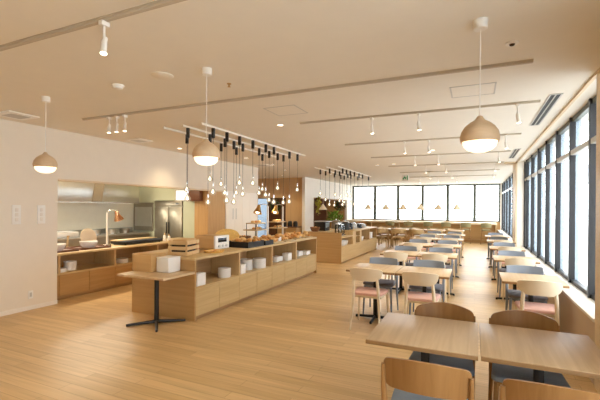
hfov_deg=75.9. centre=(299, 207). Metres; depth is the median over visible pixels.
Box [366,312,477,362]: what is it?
dining table
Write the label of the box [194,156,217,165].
diffuser
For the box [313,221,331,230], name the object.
coffee machine
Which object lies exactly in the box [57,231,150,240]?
countertop
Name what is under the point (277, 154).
pendant
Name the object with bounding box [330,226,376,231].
countertop
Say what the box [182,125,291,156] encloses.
rail
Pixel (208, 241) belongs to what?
toaster
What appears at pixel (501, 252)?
dining table
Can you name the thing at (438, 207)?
cone pendant
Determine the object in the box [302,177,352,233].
wall
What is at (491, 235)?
chair
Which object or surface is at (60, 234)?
dispenser
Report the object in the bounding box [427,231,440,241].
chair
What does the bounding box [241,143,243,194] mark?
pendant
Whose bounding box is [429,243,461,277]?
dining table
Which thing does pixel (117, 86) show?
smoke detector
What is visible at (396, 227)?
armchair
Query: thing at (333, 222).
urn
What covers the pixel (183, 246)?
wooden crate
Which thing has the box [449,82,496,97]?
access hatch
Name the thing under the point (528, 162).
window
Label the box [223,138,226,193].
pendant
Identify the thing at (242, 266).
box
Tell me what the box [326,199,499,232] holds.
wall
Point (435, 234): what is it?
chair
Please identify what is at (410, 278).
chair
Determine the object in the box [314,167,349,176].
rail
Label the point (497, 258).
dining table
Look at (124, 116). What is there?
track spotlight
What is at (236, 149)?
pendant
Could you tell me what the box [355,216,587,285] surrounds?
ground
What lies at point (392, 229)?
armchair
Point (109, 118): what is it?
track spotlight
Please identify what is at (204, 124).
rail
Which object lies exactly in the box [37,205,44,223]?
switch plate
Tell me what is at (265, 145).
pendant
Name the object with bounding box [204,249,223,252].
tray
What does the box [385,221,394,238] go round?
bar stool
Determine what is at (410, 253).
dining table
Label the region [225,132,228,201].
pendant
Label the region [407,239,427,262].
chair
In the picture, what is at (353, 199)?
window
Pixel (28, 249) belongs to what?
wall
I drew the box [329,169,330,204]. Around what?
pendant
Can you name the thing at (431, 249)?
chair
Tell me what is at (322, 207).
cone pendant
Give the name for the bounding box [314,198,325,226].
wall
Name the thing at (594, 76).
trim
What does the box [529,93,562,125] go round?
ceiling vent
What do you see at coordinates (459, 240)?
dining table
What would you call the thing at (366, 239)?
shelf
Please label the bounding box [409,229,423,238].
armchair
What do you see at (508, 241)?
chair
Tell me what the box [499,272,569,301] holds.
dining table
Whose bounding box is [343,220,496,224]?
countertop
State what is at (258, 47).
ceiling
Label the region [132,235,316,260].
countertop
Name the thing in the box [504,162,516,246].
column
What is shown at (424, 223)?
bar stool
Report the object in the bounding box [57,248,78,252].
serving tray
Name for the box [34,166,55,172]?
diffuser
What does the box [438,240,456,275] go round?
chair
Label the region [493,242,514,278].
chair
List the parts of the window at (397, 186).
head rail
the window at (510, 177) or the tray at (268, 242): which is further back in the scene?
the window at (510, 177)
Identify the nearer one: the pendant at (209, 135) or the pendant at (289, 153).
the pendant at (209, 135)
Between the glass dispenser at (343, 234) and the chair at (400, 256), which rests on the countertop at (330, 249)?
the glass dispenser at (343, 234)
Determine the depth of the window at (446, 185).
18.99 m
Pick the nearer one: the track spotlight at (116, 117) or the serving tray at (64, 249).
the track spotlight at (116, 117)
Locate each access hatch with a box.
[263,105,307,115]
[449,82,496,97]
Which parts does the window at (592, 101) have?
head rail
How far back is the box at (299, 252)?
8.74 m
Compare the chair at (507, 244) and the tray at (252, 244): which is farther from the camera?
the chair at (507, 244)
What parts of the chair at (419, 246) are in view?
backrest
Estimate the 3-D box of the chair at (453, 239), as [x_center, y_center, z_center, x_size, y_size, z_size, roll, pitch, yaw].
[3.975,1.183,10.217,0.432,0.800,0.500,0,0,25]
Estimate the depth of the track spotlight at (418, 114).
4.78 m
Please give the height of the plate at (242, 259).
0.013 m
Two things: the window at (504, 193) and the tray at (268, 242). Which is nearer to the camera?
the tray at (268, 242)
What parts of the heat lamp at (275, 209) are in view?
lamp shade, post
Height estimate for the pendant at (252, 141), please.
0.803 m
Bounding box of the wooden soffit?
[188,190,202,200]
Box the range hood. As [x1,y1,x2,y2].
[58,181,139,203]
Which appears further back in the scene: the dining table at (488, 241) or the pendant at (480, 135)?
the dining table at (488, 241)
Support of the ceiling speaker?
attached to the ceiling
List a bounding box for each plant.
[315,196,321,214]
[326,210,343,221]
[334,199,344,210]
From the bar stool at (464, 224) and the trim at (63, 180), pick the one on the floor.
the bar stool at (464, 224)
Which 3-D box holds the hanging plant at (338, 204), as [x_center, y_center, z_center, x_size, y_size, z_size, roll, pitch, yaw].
[1.761,-0.515,16.837,0.626,1.364,0.586,0,0,24]
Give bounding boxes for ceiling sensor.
[505,40,518,46]
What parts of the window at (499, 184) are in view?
head rail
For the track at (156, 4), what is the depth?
2.51 m
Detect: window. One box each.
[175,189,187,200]
[352,186,354,218]
[354,186,376,218]
[376,185,399,219]
[399,185,423,219]
[424,184,448,220]
[449,184,475,220]
[476,183,500,221]
[501,182,503,229]
[503,180,505,232]
[506,177,508,233]
[508,175,511,236]
[512,173,512,226]
[524,161,525,246]
[525,157,530,250]
[530,151,536,255]
[537,144,544,261]
[544,134,554,268]
[554,121,568,279]
[568,102,588,294]
[587,94,596,300]
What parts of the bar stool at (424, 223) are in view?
backrest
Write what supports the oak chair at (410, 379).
on the floor
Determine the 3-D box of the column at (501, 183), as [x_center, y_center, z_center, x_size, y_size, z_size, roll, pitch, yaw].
[9.495,-0.056,18.011,0.220,2.165,0.250,0,0,24]
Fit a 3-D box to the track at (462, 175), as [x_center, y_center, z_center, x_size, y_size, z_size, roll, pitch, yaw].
[5.524,-1.158,14.080,2.950,0.022,0.052,0,0,24]
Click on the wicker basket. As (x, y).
(233, 234)
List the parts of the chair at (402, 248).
backrest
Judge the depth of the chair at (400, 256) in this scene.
6.67 m
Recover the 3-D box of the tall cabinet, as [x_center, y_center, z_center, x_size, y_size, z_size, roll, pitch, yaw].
[-1.932,0.545,11.092,0.651,1.980,1.580,0,0,24]
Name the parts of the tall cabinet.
door, door, door, door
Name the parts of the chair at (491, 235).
backrest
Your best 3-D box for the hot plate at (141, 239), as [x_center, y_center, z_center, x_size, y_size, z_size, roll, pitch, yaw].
[-3.504,0.713,8.313,0.410,0.092,1.060,0,0,24]
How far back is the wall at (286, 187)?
15.67 m
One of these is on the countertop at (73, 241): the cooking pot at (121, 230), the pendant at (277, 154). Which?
the cooking pot at (121, 230)
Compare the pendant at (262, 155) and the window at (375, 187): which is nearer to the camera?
the pendant at (262, 155)
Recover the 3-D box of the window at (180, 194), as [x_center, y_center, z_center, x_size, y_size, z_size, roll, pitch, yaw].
[-3.022,-0.328,9.924,0.520,0.310,0.030,0,0,24]
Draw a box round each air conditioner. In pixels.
[0,110,39,119]
[125,138,152,142]
[252,164,272,166]
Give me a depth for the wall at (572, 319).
4.17 m
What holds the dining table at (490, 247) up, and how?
on the floor
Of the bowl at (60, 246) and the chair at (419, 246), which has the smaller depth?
the bowl at (60, 246)
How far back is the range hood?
8.64 m
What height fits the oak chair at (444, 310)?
0.802 m
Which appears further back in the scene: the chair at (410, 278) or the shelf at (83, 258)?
the shelf at (83, 258)
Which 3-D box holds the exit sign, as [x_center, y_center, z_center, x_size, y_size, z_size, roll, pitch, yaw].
[3.630,-1.058,13.284,0.220,0.250,0.046,0,0,24]
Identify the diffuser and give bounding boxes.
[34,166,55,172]
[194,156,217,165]
[462,139,497,152]
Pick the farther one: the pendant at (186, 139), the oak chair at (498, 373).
the pendant at (186, 139)
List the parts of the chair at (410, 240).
backrest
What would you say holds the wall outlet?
attached to the wall at (28, 249)
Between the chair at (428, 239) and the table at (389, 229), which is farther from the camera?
the table at (389, 229)
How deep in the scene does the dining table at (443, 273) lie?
5.11 m
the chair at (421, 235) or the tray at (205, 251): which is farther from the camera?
the chair at (421, 235)
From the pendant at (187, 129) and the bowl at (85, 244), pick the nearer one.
the pendant at (187, 129)
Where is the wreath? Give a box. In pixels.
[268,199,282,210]
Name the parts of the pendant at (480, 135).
lamp shade, cord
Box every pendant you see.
[32,96,57,172]
[185,135,188,190]
[186,128,189,199]
[192,67,219,165]
[208,134,211,179]
[211,128,214,192]
[220,143,222,184]
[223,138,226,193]
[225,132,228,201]
[232,141,235,202]
[235,147,237,193]
[238,136,240,183]
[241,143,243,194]
[251,140,254,183]
[258,148,260,193]
[261,154,263,189]
[264,144,266,195]
[276,153,278,188]
[282,155,284,202]
[288,152,290,202]
[296,154,298,190]
[319,178,326,209]
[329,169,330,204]
[398,183,407,209]
[416,183,424,209]
[433,183,442,209]
[452,182,461,209]
[460,17,499,152]
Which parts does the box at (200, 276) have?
lid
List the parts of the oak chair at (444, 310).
seat, backrest, leg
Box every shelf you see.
[57,258,131,274]
[60,244,171,267]
[196,251,246,273]
[196,254,315,288]
[342,237,375,247]
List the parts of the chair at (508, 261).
leg, backrest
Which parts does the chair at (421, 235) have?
backrest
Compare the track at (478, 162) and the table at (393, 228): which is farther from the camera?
the table at (393, 228)
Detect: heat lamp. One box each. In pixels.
[103,210,123,244]
[253,204,268,234]
[271,204,283,234]
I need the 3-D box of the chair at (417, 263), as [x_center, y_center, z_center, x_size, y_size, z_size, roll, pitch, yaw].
[1.811,1.169,5.489,0.456,0.793,0.471,0,0,24]
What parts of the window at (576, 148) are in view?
rail, head rail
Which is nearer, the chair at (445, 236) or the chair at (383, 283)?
the chair at (383, 283)
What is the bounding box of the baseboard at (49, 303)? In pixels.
[0,300,56,316]
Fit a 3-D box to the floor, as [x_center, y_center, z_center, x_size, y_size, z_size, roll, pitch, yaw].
[-0.487,1.586,9.635,11.160,0.080,23.750,0,0,24]
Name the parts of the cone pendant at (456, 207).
lamp shade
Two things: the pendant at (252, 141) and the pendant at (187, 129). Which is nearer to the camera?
the pendant at (187, 129)
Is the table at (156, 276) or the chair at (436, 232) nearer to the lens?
the table at (156, 276)
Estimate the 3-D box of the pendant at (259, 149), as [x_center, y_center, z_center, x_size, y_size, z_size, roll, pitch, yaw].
[-0.816,-0.715,7.667,0.100,0.943,0.100,0,0,24]
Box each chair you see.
[349,268,388,329]
[363,257,398,313]
[381,357,474,399]
[383,252,407,290]
[391,246,416,283]
[402,272,440,313]
[403,243,422,261]
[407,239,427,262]
[409,260,444,314]
[409,302,475,388]
[415,237,431,251]
[420,234,434,247]
[421,254,449,302]
[423,233,437,251]
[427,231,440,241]
[429,247,452,292]
[433,244,454,278]
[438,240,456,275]
[441,238,458,266]
[443,235,459,262]
[446,234,460,254]
[447,232,461,255]
[488,233,502,257]
[488,310,570,399]
[490,237,507,265]
[491,235,506,253]
[492,240,512,268]
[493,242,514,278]
[496,247,521,281]
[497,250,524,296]
[499,378,599,399]
[502,258,535,301]
[505,265,547,309]
[515,280,562,325]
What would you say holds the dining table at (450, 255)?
on the floor
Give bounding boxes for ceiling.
[0,0,599,185]
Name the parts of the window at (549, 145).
rail, head rail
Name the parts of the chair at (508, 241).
backrest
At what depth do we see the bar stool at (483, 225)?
16.88 m
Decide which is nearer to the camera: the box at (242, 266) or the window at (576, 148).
the window at (576, 148)
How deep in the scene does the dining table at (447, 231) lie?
14.22 m
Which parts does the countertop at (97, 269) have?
door, door, door, door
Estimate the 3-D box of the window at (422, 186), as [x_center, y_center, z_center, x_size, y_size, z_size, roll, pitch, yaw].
[5.722,-0.267,19.748,1.230,1.800,0.130,0,0,24]
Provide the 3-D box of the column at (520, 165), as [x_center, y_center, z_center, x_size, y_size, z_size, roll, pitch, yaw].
[5.824,-0.069,10.068,0.330,2.195,0.750,0,0,24]
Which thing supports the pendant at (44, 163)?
hanging from the ceiling
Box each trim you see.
[58,179,225,191]
[66,227,132,234]
[497,230,594,321]
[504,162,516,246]
[517,68,599,162]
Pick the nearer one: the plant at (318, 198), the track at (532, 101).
the track at (532, 101)
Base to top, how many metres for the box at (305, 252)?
0.090 m
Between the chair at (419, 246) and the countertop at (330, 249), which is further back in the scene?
the countertop at (330, 249)
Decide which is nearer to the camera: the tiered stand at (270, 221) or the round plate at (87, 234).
the round plate at (87, 234)
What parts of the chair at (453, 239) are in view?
backrest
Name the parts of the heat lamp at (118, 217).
post, lamp shade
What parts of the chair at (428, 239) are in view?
backrest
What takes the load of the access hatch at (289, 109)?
attached to the ceiling
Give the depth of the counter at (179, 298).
6.01 m
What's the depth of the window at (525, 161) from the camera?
9.71 m
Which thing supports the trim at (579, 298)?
attached to the wall at (572, 319)
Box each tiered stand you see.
[244,222,267,235]
[269,221,287,228]
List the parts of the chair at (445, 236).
backrest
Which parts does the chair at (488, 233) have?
backrest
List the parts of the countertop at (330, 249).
panel, panel, panel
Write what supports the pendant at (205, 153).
hanging from the ceiling
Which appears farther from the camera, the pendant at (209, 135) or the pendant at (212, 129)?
the pendant at (209, 135)
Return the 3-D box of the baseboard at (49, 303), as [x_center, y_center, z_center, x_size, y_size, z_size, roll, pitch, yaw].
[-5.336,1.480,2.843,0.012,0.060,7.170,0,0,24]
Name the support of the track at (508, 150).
attached to the ceiling
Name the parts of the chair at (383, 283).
seat frame, seat, backrest, leg, leg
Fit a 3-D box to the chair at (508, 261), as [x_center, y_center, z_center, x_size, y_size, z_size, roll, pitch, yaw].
[3.487,1.179,6.145,0.432,0.800,0.500,0,0,24]
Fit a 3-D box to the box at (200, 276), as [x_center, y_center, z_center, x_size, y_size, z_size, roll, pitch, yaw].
[-1.424,0.999,5.389,0.124,0.170,0.184,0,0,24]
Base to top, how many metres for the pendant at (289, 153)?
1.103 m
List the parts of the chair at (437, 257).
backrest, leg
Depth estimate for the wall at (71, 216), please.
9.51 m
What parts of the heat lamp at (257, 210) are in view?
lamp shade, post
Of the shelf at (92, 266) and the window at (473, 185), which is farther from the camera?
the window at (473, 185)
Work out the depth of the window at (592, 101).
4.17 m
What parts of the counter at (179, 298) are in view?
panel, door, door, door, door, door, door, door, panel, door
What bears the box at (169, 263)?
on the table at (156, 276)
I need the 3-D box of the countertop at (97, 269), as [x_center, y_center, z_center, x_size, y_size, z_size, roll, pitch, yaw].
[-3.729,1.140,7.705,0.750,0.765,4.550,0,0,24]
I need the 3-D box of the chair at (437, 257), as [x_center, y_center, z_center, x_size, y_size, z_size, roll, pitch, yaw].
[2.333,1.170,6.627,0.432,0.800,0.500,0,0,26]
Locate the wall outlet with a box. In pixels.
[28,290,32,298]
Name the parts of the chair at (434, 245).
backrest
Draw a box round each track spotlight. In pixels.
[98,19,109,55]
[106,117,111,132]
[114,116,118,132]
[122,115,127,131]
[370,117,373,133]
[417,113,420,130]
[504,135,507,148]
[516,104,520,123]
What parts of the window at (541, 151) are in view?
head rail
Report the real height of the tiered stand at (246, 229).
0.360 m
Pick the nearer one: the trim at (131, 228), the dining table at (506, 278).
the dining table at (506, 278)
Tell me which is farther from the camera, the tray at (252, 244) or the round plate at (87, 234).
the round plate at (87, 234)
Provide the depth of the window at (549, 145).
6.75 m
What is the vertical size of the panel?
0.760 m
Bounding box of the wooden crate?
[168,238,198,255]
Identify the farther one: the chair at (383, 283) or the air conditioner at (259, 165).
the air conditioner at (259, 165)
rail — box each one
[163,127,275,157]
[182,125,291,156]
[201,123,304,156]
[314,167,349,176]
[338,166,370,176]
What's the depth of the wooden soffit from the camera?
9.62 m
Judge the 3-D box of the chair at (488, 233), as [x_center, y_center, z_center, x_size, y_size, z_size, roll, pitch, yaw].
[6.220,1.202,12.229,0.456,0.793,0.471,0,0,24]
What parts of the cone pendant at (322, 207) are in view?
lamp shade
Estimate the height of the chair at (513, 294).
0.793 m
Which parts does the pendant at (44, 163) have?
lamp shade, cord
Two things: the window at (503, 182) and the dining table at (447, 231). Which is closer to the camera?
the dining table at (447, 231)
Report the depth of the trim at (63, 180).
7.41 m
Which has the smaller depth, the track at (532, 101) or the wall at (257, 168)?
the track at (532, 101)
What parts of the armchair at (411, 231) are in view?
backrest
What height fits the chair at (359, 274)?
0.800 m
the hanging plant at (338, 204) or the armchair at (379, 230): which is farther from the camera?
the hanging plant at (338, 204)
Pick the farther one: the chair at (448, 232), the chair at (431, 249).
the chair at (448, 232)
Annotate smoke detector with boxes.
[111,83,124,89]
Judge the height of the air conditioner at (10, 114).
0.024 m
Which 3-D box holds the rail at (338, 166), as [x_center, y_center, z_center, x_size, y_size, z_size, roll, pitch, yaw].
[1.894,-1.181,12.847,0.028,0.030,3.850,0,0,24]
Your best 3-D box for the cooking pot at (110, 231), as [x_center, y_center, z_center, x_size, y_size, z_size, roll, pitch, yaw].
[-4.676,0.587,9.538,0.258,0.115,0.312,0,0,-29]
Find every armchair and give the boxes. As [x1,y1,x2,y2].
[376,228,387,247]
[379,227,392,244]
[390,228,405,247]
[395,227,409,245]
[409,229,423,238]
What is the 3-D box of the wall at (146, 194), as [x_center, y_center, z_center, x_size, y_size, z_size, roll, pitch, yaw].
[-3.485,0.144,10.201,2.415,2.760,0.110,0,0,24]
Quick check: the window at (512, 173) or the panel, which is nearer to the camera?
the panel
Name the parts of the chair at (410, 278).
leg, backrest, seat frame, seat, leg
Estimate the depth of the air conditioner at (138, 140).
6.93 m
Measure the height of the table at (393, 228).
0.720 m
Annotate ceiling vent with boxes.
[509,148,520,157]
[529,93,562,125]
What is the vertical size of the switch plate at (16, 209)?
0.272 m
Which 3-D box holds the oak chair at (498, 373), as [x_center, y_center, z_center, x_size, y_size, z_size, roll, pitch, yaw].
[1.548,1.163,2.639,0.456,0.802,0.503,0,0,24]
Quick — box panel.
[134,203,153,230]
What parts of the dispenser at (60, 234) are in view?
lid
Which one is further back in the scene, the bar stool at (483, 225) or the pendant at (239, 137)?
the bar stool at (483, 225)
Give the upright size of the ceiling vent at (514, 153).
0.008 m
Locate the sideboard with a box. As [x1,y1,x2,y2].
[277,226,301,233]
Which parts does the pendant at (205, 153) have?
lamp shade, cord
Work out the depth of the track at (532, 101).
4.74 m
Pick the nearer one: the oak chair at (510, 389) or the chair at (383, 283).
the oak chair at (510, 389)
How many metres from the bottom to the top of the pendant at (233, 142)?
1.133 m
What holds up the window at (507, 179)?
in the wall
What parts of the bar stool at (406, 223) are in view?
backrest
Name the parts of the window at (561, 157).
rail, head rail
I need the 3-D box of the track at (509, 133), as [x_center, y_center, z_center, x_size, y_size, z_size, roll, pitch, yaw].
[2.178,-1.183,6.692,2.910,0.022,0.052,0,0,24]
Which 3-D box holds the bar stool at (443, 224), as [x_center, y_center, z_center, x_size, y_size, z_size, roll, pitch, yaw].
[6.724,1.126,17.712,0.444,0.951,0.484,0,0,24]
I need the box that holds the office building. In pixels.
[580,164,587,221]
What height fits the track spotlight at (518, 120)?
0.218 m
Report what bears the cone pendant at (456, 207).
hanging from the ceiling
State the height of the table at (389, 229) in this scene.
0.720 m
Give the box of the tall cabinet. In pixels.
[225,191,256,237]
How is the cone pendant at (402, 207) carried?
hanging from the ceiling
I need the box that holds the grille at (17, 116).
[2,114,30,118]
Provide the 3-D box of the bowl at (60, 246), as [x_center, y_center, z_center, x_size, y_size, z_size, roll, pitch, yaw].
[-4.197,0.680,6.618,0.320,0.110,0.320,0,0,24]
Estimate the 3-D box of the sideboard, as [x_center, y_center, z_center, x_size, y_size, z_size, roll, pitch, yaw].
[-0.418,1.142,15.243,0.880,0.810,0.555,0,0,24]
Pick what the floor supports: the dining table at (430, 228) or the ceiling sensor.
the dining table at (430, 228)
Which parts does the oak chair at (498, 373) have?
leg, leg, backrest, seat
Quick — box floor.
[0,239,597,399]
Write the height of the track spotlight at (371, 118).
0.218 m
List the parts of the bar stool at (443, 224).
backrest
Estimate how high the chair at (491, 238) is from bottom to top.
0.793 m
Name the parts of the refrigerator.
door, door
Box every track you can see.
[0,0,186,50]
[82,59,533,120]
[299,100,540,123]
[345,133,520,145]
[371,150,510,157]
[388,162,503,166]
[400,169,499,172]
[423,175,489,176]
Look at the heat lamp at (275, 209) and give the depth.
9.50 m
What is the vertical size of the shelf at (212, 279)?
0.025 m
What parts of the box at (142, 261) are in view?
lid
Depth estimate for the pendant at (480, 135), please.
2.40 m
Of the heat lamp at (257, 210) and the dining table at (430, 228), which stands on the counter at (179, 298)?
the heat lamp at (257, 210)
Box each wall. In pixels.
[0,119,256,311]
[57,202,133,230]
[134,187,203,237]
[257,168,257,236]
[258,177,301,234]
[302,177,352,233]
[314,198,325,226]
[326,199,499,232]
[498,232,594,383]
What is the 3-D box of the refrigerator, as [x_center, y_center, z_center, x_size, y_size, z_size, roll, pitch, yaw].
[-3.337,0.675,10.431,0.950,1.700,0.705,0,0,24]
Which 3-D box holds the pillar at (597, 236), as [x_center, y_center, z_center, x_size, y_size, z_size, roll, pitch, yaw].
[2.630,0.190,3.055,0.338,2.760,0.540,0,0,24]
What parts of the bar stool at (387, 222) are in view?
backrest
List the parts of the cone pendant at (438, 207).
lamp shade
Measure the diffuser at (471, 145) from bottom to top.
0.079 m
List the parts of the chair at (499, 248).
backrest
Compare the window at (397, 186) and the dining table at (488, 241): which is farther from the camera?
the window at (397, 186)
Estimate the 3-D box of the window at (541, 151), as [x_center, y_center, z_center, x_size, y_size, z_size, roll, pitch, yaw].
[4.587,-0.092,7.225,0.120,2.167,0.954,0,0,24]
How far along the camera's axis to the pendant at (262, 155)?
8.51 m
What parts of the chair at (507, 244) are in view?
backrest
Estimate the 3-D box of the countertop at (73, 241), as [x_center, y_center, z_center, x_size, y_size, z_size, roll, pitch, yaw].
[-5.476,1.049,7.895,0.690,0.820,5.650,0,0,24]
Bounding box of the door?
[258,198,267,236]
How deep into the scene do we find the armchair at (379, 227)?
16.36 m
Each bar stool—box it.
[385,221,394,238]
[403,221,413,239]
[423,222,433,240]
[441,222,450,229]
[461,222,470,243]
[480,223,490,243]
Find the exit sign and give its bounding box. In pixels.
[402,174,408,180]
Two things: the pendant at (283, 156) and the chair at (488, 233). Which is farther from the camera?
the chair at (488, 233)
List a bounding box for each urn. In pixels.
[331,219,340,228]
[341,220,349,229]
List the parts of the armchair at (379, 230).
backrest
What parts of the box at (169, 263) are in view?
lid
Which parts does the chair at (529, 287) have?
leg, seat, seat frame, backrest, leg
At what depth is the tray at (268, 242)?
7.12 m
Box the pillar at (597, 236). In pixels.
[594,71,599,392]
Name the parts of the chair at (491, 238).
backrest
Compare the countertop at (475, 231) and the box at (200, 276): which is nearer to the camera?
the box at (200, 276)
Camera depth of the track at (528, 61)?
3.79 m
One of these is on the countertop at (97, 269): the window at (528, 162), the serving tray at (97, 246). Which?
the serving tray at (97, 246)
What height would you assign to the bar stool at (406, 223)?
0.951 m
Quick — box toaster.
[196,234,228,248]
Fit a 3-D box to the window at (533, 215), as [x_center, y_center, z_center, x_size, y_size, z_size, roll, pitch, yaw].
[4.984,-0.089,8.099,0.120,2.167,0.974,0,0,24]
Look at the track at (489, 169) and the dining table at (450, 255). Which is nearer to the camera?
the dining table at (450, 255)
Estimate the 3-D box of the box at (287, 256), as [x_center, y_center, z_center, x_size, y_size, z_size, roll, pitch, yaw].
[-0.270,1.018,8.050,0.144,0.150,0.184,0,0,24]
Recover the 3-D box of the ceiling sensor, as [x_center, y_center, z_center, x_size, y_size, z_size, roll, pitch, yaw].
[1.541,-1.188,2.797,0.090,0.022,0.090,0,0,24]
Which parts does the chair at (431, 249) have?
backrest, leg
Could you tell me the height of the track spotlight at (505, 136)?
0.218 m
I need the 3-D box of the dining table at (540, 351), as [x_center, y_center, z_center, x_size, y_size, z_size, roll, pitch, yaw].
[1.463,1.201,2.363,0.651,0.720,0.701,0,0,24]
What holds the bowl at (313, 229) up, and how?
on the countertop at (330, 249)
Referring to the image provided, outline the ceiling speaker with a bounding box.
[151,72,173,79]
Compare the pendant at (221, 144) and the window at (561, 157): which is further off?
the pendant at (221, 144)
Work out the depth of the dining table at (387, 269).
5.39 m
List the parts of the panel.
splash plate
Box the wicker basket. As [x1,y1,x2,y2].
[216,229,238,240]
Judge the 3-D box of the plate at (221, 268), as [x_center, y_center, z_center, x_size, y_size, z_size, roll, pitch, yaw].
[-1.189,0.949,6.051,0.200,0.013,0.200,0,0,24]
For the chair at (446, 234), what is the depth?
11.77 m
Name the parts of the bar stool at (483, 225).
backrest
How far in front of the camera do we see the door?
16.12 m
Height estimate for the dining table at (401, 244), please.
0.720 m
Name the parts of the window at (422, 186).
head rail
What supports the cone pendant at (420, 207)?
hanging from the ceiling
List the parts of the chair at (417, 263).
seat, seat frame, backrest, leg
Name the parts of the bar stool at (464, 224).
backrest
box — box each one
[133,251,165,271]
[156,255,180,272]
[196,272,205,286]
[240,264,245,273]
[273,256,282,261]
[282,252,291,260]
[297,250,302,255]
[302,250,310,254]
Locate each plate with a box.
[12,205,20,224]
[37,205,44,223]
[80,228,96,240]
[110,237,162,244]
[218,267,230,269]
[240,258,252,260]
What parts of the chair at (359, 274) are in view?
leg, leg, backrest, seat frame, seat, leg, leg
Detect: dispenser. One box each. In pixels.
[57,231,78,237]
[338,224,345,235]
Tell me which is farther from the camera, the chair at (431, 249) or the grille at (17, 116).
the chair at (431, 249)
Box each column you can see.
[500,183,501,229]
[517,162,523,246]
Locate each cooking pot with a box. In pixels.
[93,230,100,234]
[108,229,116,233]
[119,228,129,232]
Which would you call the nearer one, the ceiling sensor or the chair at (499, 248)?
the ceiling sensor
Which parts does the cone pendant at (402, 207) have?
lamp shade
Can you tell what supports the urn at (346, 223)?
on the countertop at (330, 249)
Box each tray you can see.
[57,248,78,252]
[66,244,110,249]
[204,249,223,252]
[229,240,263,247]
[252,239,272,245]
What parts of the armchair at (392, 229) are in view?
backrest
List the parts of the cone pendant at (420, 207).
lamp shade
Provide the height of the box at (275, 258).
0.100 m
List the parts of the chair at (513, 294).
leg, leg, backrest, seat frame, seat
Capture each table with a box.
[117,271,194,331]
[346,263,402,323]
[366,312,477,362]
[378,228,391,246]
[380,250,420,293]
[392,228,408,246]
[395,266,451,292]
[399,242,431,246]
[417,252,457,295]
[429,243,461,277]
[430,228,444,237]
[437,238,463,265]
[446,230,462,233]
[480,323,599,382]
[487,240,515,267]
[489,246,525,279]
[493,255,540,301]
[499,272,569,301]
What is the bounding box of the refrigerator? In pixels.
[154,201,182,238]
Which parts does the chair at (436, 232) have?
backrest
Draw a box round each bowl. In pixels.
[57,243,65,250]
[79,241,97,247]
[310,227,319,231]
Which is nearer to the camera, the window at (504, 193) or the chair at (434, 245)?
the chair at (434, 245)
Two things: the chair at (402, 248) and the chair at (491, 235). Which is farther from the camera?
the chair at (491, 235)
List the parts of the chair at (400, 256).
backrest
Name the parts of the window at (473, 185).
head rail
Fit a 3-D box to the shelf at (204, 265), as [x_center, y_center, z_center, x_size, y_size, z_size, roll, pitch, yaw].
[-1.022,1.101,7.436,0.020,0.763,4.340,0,0,24]
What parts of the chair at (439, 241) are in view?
backrest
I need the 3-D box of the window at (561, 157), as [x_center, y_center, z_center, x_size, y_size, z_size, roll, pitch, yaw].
[3.800,-0.098,5.495,0.120,2.167,0.954,0,0,24]
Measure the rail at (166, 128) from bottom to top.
0.030 m
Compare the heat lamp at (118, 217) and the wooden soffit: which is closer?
the heat lamp at (118, 217)
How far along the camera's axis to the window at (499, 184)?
18.11 m
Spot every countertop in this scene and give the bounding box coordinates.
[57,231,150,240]
[57,231,150,247]
[57,237,195,299]
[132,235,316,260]
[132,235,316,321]
[305,226,376,263]
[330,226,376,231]
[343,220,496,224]
[343,220,496,242]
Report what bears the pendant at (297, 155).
hanging from the rail at (204, 124)
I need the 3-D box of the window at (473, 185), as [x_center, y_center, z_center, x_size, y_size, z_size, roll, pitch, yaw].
[7.911,-0.251,18.753,1.220,1.800,0.130,0,0,24]
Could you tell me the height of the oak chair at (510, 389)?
0.802 m

